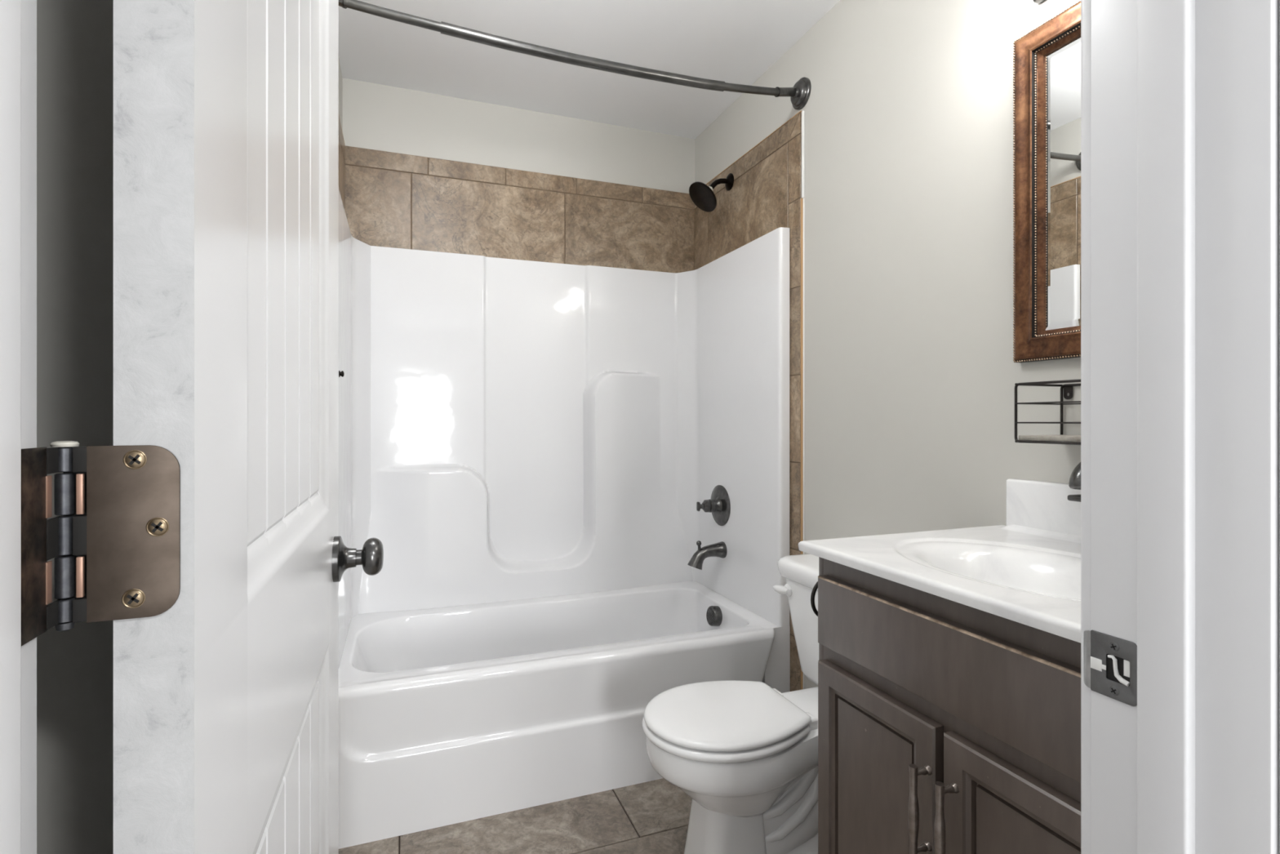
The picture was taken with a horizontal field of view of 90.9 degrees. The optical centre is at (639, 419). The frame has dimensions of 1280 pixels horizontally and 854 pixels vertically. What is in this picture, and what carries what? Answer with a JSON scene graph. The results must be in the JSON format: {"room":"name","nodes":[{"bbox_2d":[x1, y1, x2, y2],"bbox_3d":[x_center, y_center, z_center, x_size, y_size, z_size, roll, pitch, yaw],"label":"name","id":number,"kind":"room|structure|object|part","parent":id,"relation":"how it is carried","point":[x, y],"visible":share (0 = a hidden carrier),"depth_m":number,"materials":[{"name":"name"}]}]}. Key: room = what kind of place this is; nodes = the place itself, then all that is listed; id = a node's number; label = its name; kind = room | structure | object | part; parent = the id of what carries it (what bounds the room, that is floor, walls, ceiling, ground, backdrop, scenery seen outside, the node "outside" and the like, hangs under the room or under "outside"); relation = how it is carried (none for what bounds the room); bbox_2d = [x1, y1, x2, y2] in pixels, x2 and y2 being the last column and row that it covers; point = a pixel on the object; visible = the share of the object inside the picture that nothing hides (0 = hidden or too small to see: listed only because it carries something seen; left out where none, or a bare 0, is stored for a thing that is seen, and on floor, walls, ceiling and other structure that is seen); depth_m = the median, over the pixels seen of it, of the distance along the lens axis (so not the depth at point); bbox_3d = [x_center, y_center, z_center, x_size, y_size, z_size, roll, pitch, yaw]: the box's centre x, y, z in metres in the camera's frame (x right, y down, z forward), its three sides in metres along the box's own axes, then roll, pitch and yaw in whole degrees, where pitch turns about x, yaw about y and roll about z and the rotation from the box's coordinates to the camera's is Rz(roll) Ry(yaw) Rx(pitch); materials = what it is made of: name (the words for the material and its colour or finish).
{"room":"bathroom","nodes":[
{"label":"bathroom","id":0,"kind":"room"},
{"bbox_2d":[36,0,345,853],"bbox_3d":[-0.807,-0.059,1.380,0.130,2.489,2.392,0,0,-21],"label":"wall","id":1,"kind":"structure","parent":0,"point":[75,37],"depth_m":0.44,"materials":[{"name":"grey paint"}]},
{"bbox_2d":[338,777,692,853],"bbox_3d":[-0.020,1.160,1.557,1.527,0.050,2.416,0,0,-21],"label":"floor","id":2,"kind":"structure","parent":0,"point":[652,816],"depth_m":1.74,"materials":[{"name":"brown tile"}]},
{"bbox_2d":[338,580,790,848],"bbox_3d":[-0.290,0.926,2.272,1.462,0.418,0.777,0,0,-21],"label":"bathtub","id":3,"kind":"object","parent":2,"relation":"on","point":[449,715],"visible":0.78,"depth_m":1.90,"materials":[{"name":"white plastic"}]},
{"bbox_2d":[338,190,790,666],"bbox_3d":[-0.299,0.025,2.296,1.463,1.382,0.775,0,0,-21],"label":"shower surround","id":4,"kind":"object","parent":3,"relation":"on","point":[509,429],"visible":0.88,"depth_m":2.55,"materials":[{"name":"white plastic"}]},
{"bbox_2d":[338,370,344,377],"bbox_3d":[-0.868,-0.133,1.834,0.013,0.020,0.020,0,0,-21],"label":"wall hook","id":5,"kind":"object","parent":4,"relation":"attached to","point":[340,373],"visible":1,"depth_m":1.83,"materials":[{"name":"black metal"}]},
{"bbox_2d":[687,540,727,569],"bbox_3d":[0.265,0.542,2.535,0.157,0.115,0.067,0,0,-21],"label":"tub spout","id":6,"kind":"object","parent":4,"relation":"attached to","point":[719,549],"visible":1,"depth_m":2.52,"materials":[{"name":"brown metal"}]},
{"bbox_3d":[0.236,0.504,2.524,0.021,0.039,0.021,0,0,-21],"label":"diverter knob","id":7,"kind":"part","parent":6,"relation":"part of","materials":[{"name":"brown metal"}]},
{"bbox_2d":[696,484,730,525],"bbox_3d":[0.281,0.351,2.565,0.106,0.166,0.166,0,0,-21],"label":"shower valve","id":8,"kind":"object","parent":4,"relation":"attached to","point":[719,504],"visible":1,"depth_m":2.55,"materials":[{"name":"brown metal"}]},
{"bbox_3d":[0.244,0.351,2.551,0.028,0.038,0.028,0,0,-21],"label":"lever","id":9,"kind":"part","parent":8,"relation":"part of","materials":[{"name":"brown metal"}]},
{"bbox_2d":[642,553,818,853],"bbox_3d":[0.356,0.773,1.618,0.727,0.724,0.516,0,0,-21],"label":"toilet","id":10,"kind":"object","parent":2,"relation":"on","point":[744,753],"visible":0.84,"depth_m":1.50,"materials":[{"name":"white ceramic"}]},
{"bbox_3d":[0.195,0.746,1.558,0.384,0.021,0.352,0,0,-21],"label":"seat","id":11,"kind":"part","parent":10,"relation":"part of","materials":[{"name":"white plastic"}]},
{"bbox_3d":[0.199,0.722,1.559,0.385,0.022,0.342,0,0,-21],"label":"seat lid","id":12,"kind":"part","parent":10,"relation":"part of","materials":[{"name":"white plastic"}]},
{"bbox_3d":[0.419,0.501,1.859,0.034,0.036,0.059,0,0,-21],"label":"flush lever","id":13,"kind":"part","parent":10,"relation":"part of","materials":[{"name":"white plastic"}]},
{"bbox_3d":[0.592,0.439,1.707,0.222,0.056,0.516,0,0,-21],"label":"tank lid","id":14,"kind":"part","parent":10,"relation":"part of","materials":[{"name":"white ceramic"}]},
{"bbox_3d":[0.596,0.607,1.709,0.202,0.300,0.476,0,0,-21],"label":"tank","id":15,"kind":"part","parent":10,"relation":"part of","materials":[{"name":"white ceramic"}]},
{"bbox_2d":[817,556,1080,853],"bbox_3d":[0.669,0.697,1.047,0.554,0.876,0.613,0,0,-21],"label":"vanity cabinet","id":16,"kind":"object","parent":2,"relation":"on","point":[945,726],"visible":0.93,"depth_m":0.95,"materials":[{"name":"brown wood"}]},
{"bbox_2d":[810,581,817,616],"bbox_3d":[0.397,0.366,1.292,0.089,0.095,0.043,0,0,-28],"label":"towel ring","id":17,"kind":"object","parent":16,"relation":"attached to","point":[815,587],"visible":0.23,"depth_m":1.29,"materials":[{"name":"black metal"}]},
{"bbox_3d":[0.405,0.737,1.097,0.020,0.536,0.288,0,0,-21],"label":"cabinet door","id":18,"kind":"part","parent":16,"relation":"part of","materials":[{"name":"brown wood"}]},
{"bbox_3d":[0.426,0.603,0.962,0.039,0.154,0.016,0,0,-21],"label":"door pull","id":19,"kind":"part","parent":16,"relation":"part of","materials":[{"name":"brown metal"}]},
{"bbox_2d":[798,478,1080,642],"bbox_3d":[0.681,0.249,1.038,0.541,0.237,0.652,0,0,-21],"label":"sink","id":20,"kind":"object","parent":16,"relation":"in","point":[1026,571],"visible":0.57,"depth_m":1.16,"materials":[{"name":"ceramic"}]},
{"bbox_2d":[1067,462,1080,502],"bbox_3d":[0.817,0.147,1.097,0.176,0.183,0.072,0,0,-21],"label":"sink faucet","id":21,"kind":"object","parent":20,"relation":"on","point":[1074,482],"visible":0.13,"depth_m":1.07,"materials":[{"name":"brown metal"}]},
{"bbox_3d":[0.793,0.134,1.089,0.117,0.010,0.032,0,0,-21],"label":"spout","id":22,"kind":"part","parent":21,"relation":"part of","materials":[{"name":"brown metal"}]},
{"bbox_3d":[0.817,0.087,1.097,0.176,0.062,0.072,0,0,-21],"label":"handle","id":23,"kind":"part","parent":21,"relation":"part of","materials":[{"name":"brown metal"}]},
{"bbox_3d":[0.444,0.603,0.915,0.039,0.154,0.016,0,0,-21],"label":"door pull","id":24,"kind":"part","parent":16,"relation":"part of","materials":[{"name":"brown metal"}]},
{"bbox_3d":[0.509,0.737,0.822,0.020,0.536,0.268,0,0,-21],"label":"cabinet door","id":25,"kind":"part","parent":16,"relation":"part of","materials":[{"name":"brown wood"}]},
{"bbox_2d":[342,78,694,272],"bbox_3d":[-0.459,-0.059,2.720,1.727,2.489,0.130,0,0,-21],"label":"wall","id":26,"kind":"structure","parent":0,"point":[424,171],"depth_m":2.62,"materials":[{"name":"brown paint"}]},
{"bbox_2d":[338,0,839,138],"bbox_3d":[0.337,-1.354,-0.326,4.440,0.100,6.392,0,0,-21],"label":"ceiling","id":27,"kind":"structure","parent":0,"point":[736,42],"depth_m":2.22,"materials":[{"name":"white paint"}]},
{"bbox_2d":[693,0,1080,691],"bbox_3d":[0.709,-0.059,1.886,0.130,2.489,2.516,0,0,-21],"label":"wall","id":28,"kind":"structure","parent":0,"point":[892,184],"depth_m":1.74,"materials":[{"name":"grey paint"}]},
{"bbox_2d":[338,0,811,110],"bbox_3d":[-0.145,-1.094,1.887,1.489,0.134,0.118,0,0,-20],"label":"shower rod","id":29,"kind":"object","parent":28,"relation":"attached to","point":[799,95],"visible":0.94,"depth_m":1.82,"materials":[{"name":"metal"}]},
{"bbox_2d":[688,173,733,212],"bbox_3d":[0.290,-0.930,2.555,0.181,0.167,0.136,0,0,-21],"label":"sprayer","id":30,"kind":"object","parent":28,"relation":"attached to","point":[702,195],"visible":1,"depth_m":2.55,"materials":[{"name":"black metal"}]},
{"bbox_3d":[0.324,-0.961,2.581,0.097,0.060,0.021,0,0,-21],"label":"shower arm","id":31,"kind":"part","parent":30,"relation":"part of","materials":[{"name":"black metal"}]},
{"bbox_2d":[1032,0,1044,4],"bbox_3d":[0.854,-0.924,1.119,0.162,0.112,0.434,0,0,-21],"label":"vanity light","id":32,"kind":"object","parent":28,"relation":"attached to","point":[1037,2],"visible":1,"depth_m":1.34,"materials":[{"name":"white glass"}]},
{"bbox_2d":[1006,478,1080,535],"bbox_3d":[0.929,0.191,1.113,0.023,0.119,0.618,0,0,-21],"label":"backsplash","id":33,"kind":"structure","parent":28,"relation":"attached to","point":[1039,504],"depth_m":1.32,"materials":[{"name":"stone"}]},
{"bbox_2d":[1013,0,1080,362],"bbox_3d":[0.915,-0.476,1.142,0.028,0.704,0.516,0,0,-21],"label":"wall mirror","id":34,"kind":"object","parent":28,"relation":"attached to","point":[1046,79],"visible":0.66,"depth_m":1.32,"materials":[{"name":"brown wood"}]},
{"bbox_3d":[0.910,-0.476,1.140,0.004,0.607,0.419,0,0,-21],"label":"bead trim","id":35,"kind":"part","parent":34,"relation":"part of","materials":[{"name":"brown metal"}]},
{"bbox_2d":[1044,35,1080,330],"bbox_3d":[0.921,-0.476,1.144,0.002,0.583,0.396,0,0,-21],"label":"mirror glass","id":36,"kind":"object","parent":34,"relation":"attached to","point":[1063,53],"depth_m":1.29,"materials":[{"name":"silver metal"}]},
{"bbox_2d":[1014,378,1080,444],"bbox_3d":[0.863,-0.013,1.123,0.136,0.118,0.328,0,0,-21],"label":"wire basket","id":37,"kind":"object","parent":28,"relation":"attached to","point":[1068,388],"visible":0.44,"depth_m":1.23,"materials":[{"name":"black metal"}]},
{"bbox_3d":[0.873,-0.055,1.286,0.001,0.028,0.018,0,0,-21],"label":"hanger plate","id":38,"kind":"part","parent":37,"relation":"part of","materials":[{"name":"black metal"}]},
{"bbox_3d":[0.075,-0.059,0.368,4.200,2.489,0.124,0,0,-21],"label":"wall","id":39,"kind":"structure","parent":0,"visible":0},
{"bbox_2d":[0,0,36,853],"bbox_3d":[-0.266,0.105,0.239,0.029,2.060,0.124,0,0,-21],"label":"trim","id":40,"kind":"structure","parent":39,"relation":"attached to","point":[18,18],"depth_m":0.26,"materials":[{"name":"white paint"}]},
{"bbox_2d":[21,0,383,853],"bbox_3d":[-0.364,0.116,0.635,0.172,2.022,0.770,0,0,-20],"label":"door","id":41,"kind":"structure","parent":39,"relation":"in","point":[226,112],"depth_m":0.37,"materials":[{"name":"white paint"}]},
{"bbox_3d":[-0.258,0.058,0.299,0.055,0.095,0.065,0,0,-21],"label":"door hinge","id":42,"kind":"part","parent":41,"relation":"part of","materials":[{"name":"brown metal"}]},
{"bbox_3d":[-0.414,0.210,0.966,0.038,0.057,0.057,0,0,-20],"label":"knob","id":43,"kind":"part","parent":41,"relation":"part of","materials":[{"name":"brown metal"}]},
{"bbox_2d":[1080,0,1090,853],"bbox_3d":[0.424,0.085,0.574,0.052,2.100,0.014,0,0,-21],"label":"trim","id":44,"kind":"structure","parent":39,"relation":"attached to","point":[1085,4],"depth_m":0.57,"materials":[{"name":"white paint"}]},
{"bbox_2d":[1084,629,1137,706],"bbox_3d":[0.406,0.211,0.543,0.015,0.053,0.047,0,0,-21],"label":"strike plate","id":45,"kind":"object","parent":39,"relation":"attached to","point":[1110,662],"visible":1,"depth_m":0.54,"materials":[{"name":"grey metal"}]},
{"bbox_2d":[1090,0,1279,853],"bbox_3d":[0.422,0.105,0.499,0.029,2.060,0.124,0,0,-21],"label":"trim","id":46,"kind":"structure","parent":39,"relation":"attached to","point":[1184,94],"depth_m":0.48,"materials":[{"name":"white paint"}]},
{"bbox_2d":[1279,0,1279,853],"bbox_3d":[0.479,0.085,0.446,0.064,2.100,0.016,0,0,-21],"label":"trim","id":47,"kind":"structure","parent":39,"relation":"attached to","point":[1279,0],"depth_m":0.44,"materials":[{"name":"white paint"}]}
]}

